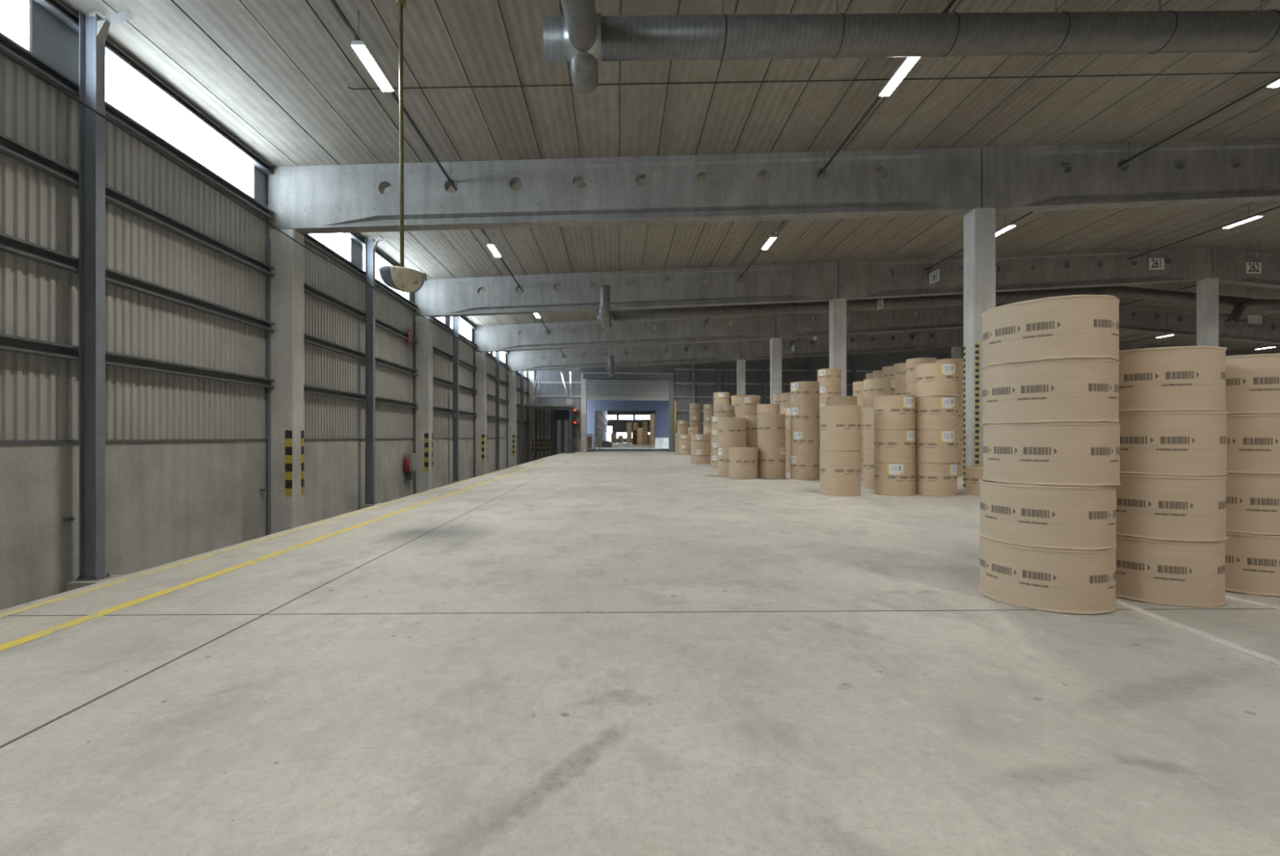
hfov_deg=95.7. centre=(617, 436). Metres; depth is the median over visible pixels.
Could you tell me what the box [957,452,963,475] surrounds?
paper roll
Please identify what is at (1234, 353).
concrete beam
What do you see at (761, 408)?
paper roll
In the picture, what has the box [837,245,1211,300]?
concrete beam
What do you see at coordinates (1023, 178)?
concrete beam
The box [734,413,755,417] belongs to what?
paper roll
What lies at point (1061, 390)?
paper roll
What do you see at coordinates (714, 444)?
paper roll
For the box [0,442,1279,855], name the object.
floor
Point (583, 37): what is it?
air duct
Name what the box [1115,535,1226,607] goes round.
paper roll
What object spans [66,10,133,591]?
steel post
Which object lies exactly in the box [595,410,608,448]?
wall
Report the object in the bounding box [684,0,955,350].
cable trunking
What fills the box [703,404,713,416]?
paper roll
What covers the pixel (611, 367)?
air duct
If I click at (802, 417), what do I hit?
paper roll
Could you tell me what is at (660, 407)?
wall
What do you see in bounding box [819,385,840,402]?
paper roll
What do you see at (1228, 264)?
concrete beam
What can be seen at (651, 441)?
paper roll
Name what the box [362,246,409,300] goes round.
window
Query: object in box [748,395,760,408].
paper roll
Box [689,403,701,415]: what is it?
paper roll
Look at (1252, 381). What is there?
paper roll
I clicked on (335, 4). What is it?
cable trunking
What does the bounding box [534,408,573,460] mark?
panel
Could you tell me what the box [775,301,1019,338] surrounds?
concrete beam
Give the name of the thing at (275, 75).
ceiling
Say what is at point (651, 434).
paper roll
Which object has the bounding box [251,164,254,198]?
window
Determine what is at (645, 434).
paper roll
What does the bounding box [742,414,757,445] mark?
paper roll
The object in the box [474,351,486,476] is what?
concrete column
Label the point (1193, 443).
paper roll
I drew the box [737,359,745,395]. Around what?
concrete column
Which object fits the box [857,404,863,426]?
paper roll
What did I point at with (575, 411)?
lamp
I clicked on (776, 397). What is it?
paper roll
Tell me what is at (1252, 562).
paper roll
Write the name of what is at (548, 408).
post
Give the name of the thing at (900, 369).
paper roll
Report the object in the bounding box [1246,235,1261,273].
number sign
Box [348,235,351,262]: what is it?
window
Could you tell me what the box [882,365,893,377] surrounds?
paper roll
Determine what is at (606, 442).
pallet
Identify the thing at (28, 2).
window
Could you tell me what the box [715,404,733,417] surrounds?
paper roll
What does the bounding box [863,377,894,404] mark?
paper roll
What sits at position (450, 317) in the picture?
window
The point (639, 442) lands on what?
paper roll
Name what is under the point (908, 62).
lamp
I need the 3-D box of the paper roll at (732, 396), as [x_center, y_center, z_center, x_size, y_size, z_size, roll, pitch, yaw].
[8.241,-2.350,39.133,1.155,0.900,1.155,0,0,0]
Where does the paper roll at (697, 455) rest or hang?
on the floor
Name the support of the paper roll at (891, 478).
on the floor
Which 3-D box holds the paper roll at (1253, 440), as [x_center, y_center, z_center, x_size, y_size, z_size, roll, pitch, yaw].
[7.170,0.080,6.713,1.165,0.648,1.166,0,0,-36]
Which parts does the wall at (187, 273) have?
sheet sill, blank panel, eave panel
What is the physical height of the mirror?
5.657 m
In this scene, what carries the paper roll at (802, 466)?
on the floor
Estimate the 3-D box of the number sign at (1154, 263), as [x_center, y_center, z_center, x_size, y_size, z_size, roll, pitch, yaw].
[28.850,-9.810,31.003,0.800,1.680,0.014,0,0,0]
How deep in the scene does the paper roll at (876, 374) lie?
36.03 m
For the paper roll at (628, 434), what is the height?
1.500 m
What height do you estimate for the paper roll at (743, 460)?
1.280 m
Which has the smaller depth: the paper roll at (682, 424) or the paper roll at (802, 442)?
the paper roll at (802, 442)
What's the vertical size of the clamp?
0.070 m
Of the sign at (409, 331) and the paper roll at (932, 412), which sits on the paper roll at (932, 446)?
the paper roll at (932, 412)
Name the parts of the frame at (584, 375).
post, post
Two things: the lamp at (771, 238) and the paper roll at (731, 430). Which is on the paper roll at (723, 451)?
the paper roll at (731, 430)
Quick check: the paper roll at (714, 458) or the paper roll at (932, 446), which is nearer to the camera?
the paper roll at (932, 446)
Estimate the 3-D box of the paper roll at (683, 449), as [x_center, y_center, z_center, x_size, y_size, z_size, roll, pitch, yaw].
[6.502,1.218,55.820,1.178,0.965,1.175,0,0,0]
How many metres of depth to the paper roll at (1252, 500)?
6.25 m
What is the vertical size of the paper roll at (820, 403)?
0.858 m
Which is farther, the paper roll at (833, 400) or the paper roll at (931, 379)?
the paper roll at (833, 400)
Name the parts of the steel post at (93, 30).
plate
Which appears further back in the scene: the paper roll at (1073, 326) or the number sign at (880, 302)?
the number sign at (880, 302)
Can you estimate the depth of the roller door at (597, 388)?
67.53 m
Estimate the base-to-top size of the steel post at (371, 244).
11.070 m
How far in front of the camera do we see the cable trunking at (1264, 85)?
17.79 m
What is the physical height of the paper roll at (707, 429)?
1.330 m
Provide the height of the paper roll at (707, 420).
1.280 m
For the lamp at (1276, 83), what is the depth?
15.02 m
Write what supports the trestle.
on the floor
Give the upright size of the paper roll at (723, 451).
1.270 m
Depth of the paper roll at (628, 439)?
171.23 m
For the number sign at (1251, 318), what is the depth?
40.90 m
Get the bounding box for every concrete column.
[267,229,304,534]
[414,315,432,493]
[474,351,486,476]
[506,371,516,467]
[527,370,534,462]
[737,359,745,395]
[769,337,782,404]
[829,298,846,395]
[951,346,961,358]
[963,208,995,487]
[1196,278,1218,346]
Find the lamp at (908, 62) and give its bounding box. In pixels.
[878,57,919,96]
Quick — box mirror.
[378,0,426,293]
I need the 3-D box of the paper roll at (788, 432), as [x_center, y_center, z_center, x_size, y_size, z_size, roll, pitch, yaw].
[8.444,0.140,28.094,1.155,1.040,1.158,0,0,0]
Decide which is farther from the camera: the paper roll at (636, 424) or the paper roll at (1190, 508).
the paper roll at (636, 424)
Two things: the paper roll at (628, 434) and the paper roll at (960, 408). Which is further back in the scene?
the paper roll at (628, 434)
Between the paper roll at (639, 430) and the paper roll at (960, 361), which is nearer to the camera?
the paper roll at (960, 361)
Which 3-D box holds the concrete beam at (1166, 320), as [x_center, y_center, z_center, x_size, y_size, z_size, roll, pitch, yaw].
[45.030,-9.242,46.702,22.050,3.484,0.498,0,0,-5]
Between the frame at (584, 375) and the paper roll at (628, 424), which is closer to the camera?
the frame at (584, 375)
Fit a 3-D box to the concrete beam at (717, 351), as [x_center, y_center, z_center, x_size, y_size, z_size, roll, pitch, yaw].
[0.765,-7.850,55.561,22.441,3.340,0.498,0,0,-5]
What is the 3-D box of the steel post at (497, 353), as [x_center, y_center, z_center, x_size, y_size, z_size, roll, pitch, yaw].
[-9.760,-2.535,48.260,0.900,11.070,0.660,0,0,0]
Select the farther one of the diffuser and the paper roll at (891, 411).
the paper roll at (891, 411)
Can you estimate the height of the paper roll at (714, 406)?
0.994 m
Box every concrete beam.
[267,146,981,234]
[414,261,837,317]
[474,314,775,352]
[506,340,740,371]
[740,328,957,359]
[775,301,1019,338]
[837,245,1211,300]
[957,327,1160,350]
[981,138,1279,213]
[1119,303,1279,344]
[1160,344,1262,355]
[1211,245,1279,288]
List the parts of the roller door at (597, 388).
rail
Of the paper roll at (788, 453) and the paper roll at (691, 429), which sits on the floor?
the paper roll at (788, 453)
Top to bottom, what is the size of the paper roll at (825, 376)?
0.858 m
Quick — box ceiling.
[58,0,1279,359]
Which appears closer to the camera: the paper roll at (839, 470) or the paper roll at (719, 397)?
the paper roll at (839, 470)
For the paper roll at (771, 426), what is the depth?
23.73 m
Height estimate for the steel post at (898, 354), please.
12.593 m
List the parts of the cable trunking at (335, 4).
hanger rod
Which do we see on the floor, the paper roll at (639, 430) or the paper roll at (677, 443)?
the paper roll at (677, 443)
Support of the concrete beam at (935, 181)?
on the concrete column at (286, 432)
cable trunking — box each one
[329,0,573,369]
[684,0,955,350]
[789,76,1279,343]
[907,205,1279,336]
[1119,284,1196,305]
[1119,312,1279,343]
[1225,344,1279,352]
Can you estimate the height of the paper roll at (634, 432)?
1.100 m
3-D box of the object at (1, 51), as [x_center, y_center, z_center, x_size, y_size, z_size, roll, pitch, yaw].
[-9.455,-5.900,27.000,0.049,0.339,66.000,0,0,0]
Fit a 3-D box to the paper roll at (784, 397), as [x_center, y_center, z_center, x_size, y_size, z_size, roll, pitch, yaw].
[10.028,-2.010,33.625,1.157,1.060,1.156,0,0,0]
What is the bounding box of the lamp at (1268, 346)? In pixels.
[1254,346,1275,349]
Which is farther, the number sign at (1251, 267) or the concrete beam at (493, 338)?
the concrete beam at (493, 338)
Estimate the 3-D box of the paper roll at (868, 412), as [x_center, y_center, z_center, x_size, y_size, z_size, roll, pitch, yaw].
[8.832,-0.310,19.403,1.156,1.340,1.154,0,0,0]
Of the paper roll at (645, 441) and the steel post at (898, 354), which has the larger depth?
the paper roll at (645, 441)
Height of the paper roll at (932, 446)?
0.960 m
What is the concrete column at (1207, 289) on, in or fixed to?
on the floor
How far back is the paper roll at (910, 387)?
24.39 m
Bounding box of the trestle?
[593,435,599,448]
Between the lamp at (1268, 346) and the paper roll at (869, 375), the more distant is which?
the lamp at (1268, 346)
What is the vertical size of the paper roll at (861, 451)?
1.080 m
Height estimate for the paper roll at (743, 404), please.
0.990 m
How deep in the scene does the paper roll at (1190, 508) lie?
5.84 m
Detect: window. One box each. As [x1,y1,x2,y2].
[25,0,31,52]
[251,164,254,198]
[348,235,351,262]
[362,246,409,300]
[449,316,471,341]
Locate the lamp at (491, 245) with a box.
[486,242,501,257]
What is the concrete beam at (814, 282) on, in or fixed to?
on the concrete column at (423, 326)
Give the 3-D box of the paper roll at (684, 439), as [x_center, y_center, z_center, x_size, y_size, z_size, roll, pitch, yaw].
[6.517,0.253,55.816,1.176,0.965,1.177,0,0,0]
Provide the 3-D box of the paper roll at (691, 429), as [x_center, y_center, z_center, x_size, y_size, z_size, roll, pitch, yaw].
[7.501,-0.525,57.306,1.155,0.890,1.155,0,0,0]
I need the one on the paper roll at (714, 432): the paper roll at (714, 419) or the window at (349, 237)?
the paper roll at (714, 419)
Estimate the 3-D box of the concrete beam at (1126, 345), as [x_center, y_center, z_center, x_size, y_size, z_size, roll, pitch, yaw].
[45.030,-9.242,59.102,22.050,3.484,0.498,0,0,-5]
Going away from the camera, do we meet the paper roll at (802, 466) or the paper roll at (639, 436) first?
the paper roll at (802, 466)
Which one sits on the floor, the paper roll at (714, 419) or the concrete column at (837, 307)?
the concrete column at (837, 307)
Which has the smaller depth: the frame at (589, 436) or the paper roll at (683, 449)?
the paper roll at (683, 449)
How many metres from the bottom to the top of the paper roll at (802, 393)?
0.985 m
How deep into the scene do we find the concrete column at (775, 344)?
43.76 m
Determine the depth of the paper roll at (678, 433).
60.18 m
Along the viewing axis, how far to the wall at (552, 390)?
68.88 m
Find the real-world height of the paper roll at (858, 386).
1.080 m
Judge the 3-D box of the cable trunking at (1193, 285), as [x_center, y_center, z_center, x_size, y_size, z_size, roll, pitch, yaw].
[38.500,-10.383,28.393,0.060,0.620,84.586,0,0,0]
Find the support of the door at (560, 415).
on the trim
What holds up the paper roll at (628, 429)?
on the paper roll at (628, 434)
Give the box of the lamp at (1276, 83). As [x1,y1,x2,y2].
[1266,77,1279,87]
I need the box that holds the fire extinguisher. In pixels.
[404,453,417,479]
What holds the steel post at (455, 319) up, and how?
on the trim
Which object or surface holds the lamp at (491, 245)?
attached to the cable trunking at (335, 4)
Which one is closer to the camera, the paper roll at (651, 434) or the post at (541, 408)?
the post at (541, 408)
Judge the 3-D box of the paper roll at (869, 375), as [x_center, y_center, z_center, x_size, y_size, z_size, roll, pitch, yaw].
[16.905,-3.565,38.005,1.155,1.170,1.154,0,0,0]
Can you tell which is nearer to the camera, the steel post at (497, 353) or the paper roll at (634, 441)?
the steel post at (497, 353)
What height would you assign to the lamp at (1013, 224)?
0.110 m
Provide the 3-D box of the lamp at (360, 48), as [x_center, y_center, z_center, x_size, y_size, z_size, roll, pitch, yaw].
[-5.100,-7.708,12.100,0.270,0.110,1.520,0,0,0]
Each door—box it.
[555,409,568,453]
[586,378,669,400]
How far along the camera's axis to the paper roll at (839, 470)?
16.76 m
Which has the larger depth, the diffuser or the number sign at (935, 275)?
the number sign at (935, 275)
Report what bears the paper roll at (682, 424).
on the paper roll at (678, 433)
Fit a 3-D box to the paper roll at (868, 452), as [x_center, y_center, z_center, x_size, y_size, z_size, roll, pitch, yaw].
[8.835,1.030,19.396,1.155,1.340,1.155,0,0,0]
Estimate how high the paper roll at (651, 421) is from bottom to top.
1.300 m
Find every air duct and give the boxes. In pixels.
[542,0,1279,93]
[596,281,1279,328]
[605,346,963,376]
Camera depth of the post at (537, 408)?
64.17 m
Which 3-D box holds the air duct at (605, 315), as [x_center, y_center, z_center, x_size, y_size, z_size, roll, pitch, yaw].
[26.751,-8.393,38.773,58.273,5.153,8.438,0,0,-12]
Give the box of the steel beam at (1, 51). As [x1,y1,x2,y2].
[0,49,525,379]
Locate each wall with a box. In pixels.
[0,0,529,609]
[518,370,668,448]
[527,351,963,451]
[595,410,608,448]
[607,410,654,442]
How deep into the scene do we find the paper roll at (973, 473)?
17.07 m
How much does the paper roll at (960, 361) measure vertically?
1.020 m
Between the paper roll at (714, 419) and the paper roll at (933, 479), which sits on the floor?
the paper roll at (933, 479)
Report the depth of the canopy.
62.52 m
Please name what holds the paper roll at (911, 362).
on the paper roll at (910, 387)
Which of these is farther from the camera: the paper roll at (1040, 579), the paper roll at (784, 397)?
the paper roll at (784, 397)
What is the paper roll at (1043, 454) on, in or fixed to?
on the paper roll at (1035, 516)
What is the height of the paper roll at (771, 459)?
1.330 m
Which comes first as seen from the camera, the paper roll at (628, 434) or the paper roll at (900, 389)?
the paper roll at (900, 389)
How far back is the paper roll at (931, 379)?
16.61 m
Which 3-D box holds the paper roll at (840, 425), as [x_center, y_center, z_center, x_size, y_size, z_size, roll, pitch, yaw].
[6.625,-0.265,17.243,1.155,1.310,1.158,0,0,0]
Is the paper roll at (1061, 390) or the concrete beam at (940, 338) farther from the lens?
the concrete beam at (940, 338)
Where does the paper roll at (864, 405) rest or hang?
on the paper roll
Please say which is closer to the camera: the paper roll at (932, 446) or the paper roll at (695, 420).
the paper roll at (932, 446)
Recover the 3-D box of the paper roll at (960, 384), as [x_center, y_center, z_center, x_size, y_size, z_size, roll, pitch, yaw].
[14.631,-1.870,25.547,1.156,1.020,1.154,0,0,0]
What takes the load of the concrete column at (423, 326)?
on the trim
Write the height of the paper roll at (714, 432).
0.715 m
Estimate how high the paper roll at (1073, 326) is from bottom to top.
0.612 m
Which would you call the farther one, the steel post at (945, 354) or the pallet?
the pallet
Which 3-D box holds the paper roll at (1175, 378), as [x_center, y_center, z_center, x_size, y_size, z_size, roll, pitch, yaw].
[5.842,-0.586,6.360,1.164,0.653,1.166,0,0,0]
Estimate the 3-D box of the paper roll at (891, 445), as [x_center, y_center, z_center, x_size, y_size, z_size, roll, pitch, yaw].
[8.261,0.245,17.283,1.136,0.970,1.138,0,0,0]
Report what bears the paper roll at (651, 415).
on the paper roll at (651, 421)
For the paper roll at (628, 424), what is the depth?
171.23 m
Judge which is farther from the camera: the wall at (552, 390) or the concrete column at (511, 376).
the wall at (552, 390)
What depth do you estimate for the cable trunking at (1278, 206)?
29.04 m
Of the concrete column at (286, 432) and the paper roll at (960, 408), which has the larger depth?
the paper roll at (960, 408)
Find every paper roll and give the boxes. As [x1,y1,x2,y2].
[617,435,623,439]
[626,422,631,427]
[626,427,631,432]
[626,432,631,437]
[626,437,631,442]
[632,430,636,435]
[632,439,636,444]
[633,422,639,427]
[636,427,643,433]
[636,433,643,439]
[636,439,643,444]
[642,421,648,426]
[642,426,648,432]
[643,432,648,439]
[643,439,648,444]
[649,413,654,419]
[649,419,654,426]
[649,426,654,432]
[649,432,654,439]
[649,439,654,444]
[676,419,688,431]
[676,431,688,442]
[676,442,679,453]
[679,434,690,444]
[679,444,690,454]
[688,426,699,434]
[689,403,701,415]
[689,415,701,427]
[690,433,711,448]
[690,448,711,463]
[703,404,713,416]
[703,416,711,426]
[703,426,711,433]
[711,415,732,428]
[711,428,718,441]
[711,441,718,454]
[711,454,718,467]
[713,391,729,405]
[713,405,715,416]
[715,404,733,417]
[718,417,746,446]
[718,446,728,476]
[728,446,757,479]
[731,395,748,408]
[734,395,755,414]
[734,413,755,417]
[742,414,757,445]
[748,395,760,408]
[756,404,779,414]
[757,413,785,445]
[757,445,785,478]
[773,393,780,411]
[779,407,790,428]
[780,392,790,407]
[785,428,791,450]
[785,450,791,472]
[790,381,819,406]
[790,405,819,430]
[790,453,819,479]
[791,430,819,454]
[817,368,840,386]
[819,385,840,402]
[819,402,826,406]
[819,404,861,450]
[819,449,860,495]
[826,395,857,405]
[852,381,863,404]
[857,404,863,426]
[860,449,862,473]
[861,426,862,449]
[862,407,874,448]
[862,447,874,488]
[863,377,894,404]
[863,404,874,407]
[866,373,872,378]
[872,369,882,378]
[873,395,915,428]
[873,428,915,462]
[874,461,916,495]
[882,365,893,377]
[893,362,906,384]
[894,383,906,395]
[906,357,936,382]
[906,382,915,395]
[915,361,958,396]
[915,395,958,429]
[915,429,958,462]
[915,462,957,496]
[936,358,963,382]
[957,382,963,405]
[957,405,963,429]
[957,429,963,452]
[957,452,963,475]
[965,466,983,494]
[978,479,1116,550]
[978,534,1116,614]
[981,294,1119,368]
[981,358,1119,424]
[982,422,1120,486]
[1115,474,1227,542]
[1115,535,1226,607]
[1118,346,1226,412]
[1118,410,1227,476]
[1225,352,1279,414]
[1225,532,1279,596]
[1226,413,1279,475]
[1226,473,1279,535]
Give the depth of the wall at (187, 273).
13.15 m
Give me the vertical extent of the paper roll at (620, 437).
1.100 m
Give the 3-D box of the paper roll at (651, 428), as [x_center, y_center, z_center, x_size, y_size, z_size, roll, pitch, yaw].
[7.193,-1.550,119.008,1.256,1.300,1.257,0,0,0]
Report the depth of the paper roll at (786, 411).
27.68 m
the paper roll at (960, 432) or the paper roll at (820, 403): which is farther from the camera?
the paper roll at (820, 403)
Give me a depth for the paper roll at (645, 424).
121.45 m
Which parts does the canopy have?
post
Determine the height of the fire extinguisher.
1.300 m
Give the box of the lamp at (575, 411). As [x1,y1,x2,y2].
[573,408,579,413]
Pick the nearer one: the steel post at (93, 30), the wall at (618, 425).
the steel post at (93, 30)
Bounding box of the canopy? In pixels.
[524,371,575,453]
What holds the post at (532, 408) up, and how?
on the trim
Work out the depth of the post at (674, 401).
67.63 m
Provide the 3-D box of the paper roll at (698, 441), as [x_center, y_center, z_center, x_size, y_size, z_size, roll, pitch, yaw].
[5.329,0.275,37.196,1.277,0.950,1.277,0,0,0]
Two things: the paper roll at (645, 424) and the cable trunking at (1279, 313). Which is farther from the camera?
the paper roll at (645, 424)
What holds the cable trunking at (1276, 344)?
hanging from the ceiling
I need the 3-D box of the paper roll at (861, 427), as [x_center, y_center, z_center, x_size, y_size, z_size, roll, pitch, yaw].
[11.786,0.080,27.544,1.159,1.080,1.156,0,0,0]
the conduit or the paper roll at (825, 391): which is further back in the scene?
the paper roll at (825, 391)
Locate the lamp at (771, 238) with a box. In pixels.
[761,235,776,248]
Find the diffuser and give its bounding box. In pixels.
[1267,80,1279,87]
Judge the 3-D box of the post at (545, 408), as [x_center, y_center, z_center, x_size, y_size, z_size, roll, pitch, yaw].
[-8.050,-0.100,64.743,0.150,6.200,0.155,0,0,0]
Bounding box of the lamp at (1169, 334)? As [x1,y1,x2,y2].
[1155,333,1173,337]
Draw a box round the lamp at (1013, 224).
[995,222,1016,235]
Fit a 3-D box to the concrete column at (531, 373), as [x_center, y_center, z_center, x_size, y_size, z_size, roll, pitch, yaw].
[-10.017,-2.500,67.095,0.766,11.000,0.650,0,0,0]
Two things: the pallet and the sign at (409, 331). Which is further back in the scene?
the pallet
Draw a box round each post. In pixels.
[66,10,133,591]
[362,236,388,508]
[451,316,462,483]
[494,351,500,471]
[520,370,524,464]
[532,408,533,460]
[537,408,538,459]
[541,408,542,457]
[545,408,546,457]
[548,408,549,456]
[674,400,675,451]
[692,364,694,403]
[896,351,900,363]
[943,352,947,358]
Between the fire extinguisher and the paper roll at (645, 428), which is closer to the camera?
the fire extinguisher
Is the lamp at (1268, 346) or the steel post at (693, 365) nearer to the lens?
the lamp at (1268, 346)
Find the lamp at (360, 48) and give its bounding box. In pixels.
[351,40,394,91]
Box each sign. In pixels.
[407,328,412,345]
[877,297,883,309]
[929,262,939,284]
[1149,238,1164,269]
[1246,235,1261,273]
[1247,315,1262,323]
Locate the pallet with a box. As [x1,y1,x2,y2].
[601,440,612,446]
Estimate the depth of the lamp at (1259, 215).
26.69 m
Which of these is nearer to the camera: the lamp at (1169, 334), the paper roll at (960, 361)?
the paper roll at (960, 361)
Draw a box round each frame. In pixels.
[581,372,673,451]
[586,433,592,448]
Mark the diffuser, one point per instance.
(1276, 83)
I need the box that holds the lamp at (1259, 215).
[1222,213,1263,228]
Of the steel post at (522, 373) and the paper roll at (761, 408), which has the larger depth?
the steel post at (522, 373)
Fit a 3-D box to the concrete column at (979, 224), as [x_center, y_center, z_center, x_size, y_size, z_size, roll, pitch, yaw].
[12.026,-2.900,19.258,0.768,9.200,0.608,0,0,0]
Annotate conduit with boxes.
[346,71,1279,89]
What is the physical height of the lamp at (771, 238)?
0.110 m
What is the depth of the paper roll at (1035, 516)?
5.63 m
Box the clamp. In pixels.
[62,516,74,520]

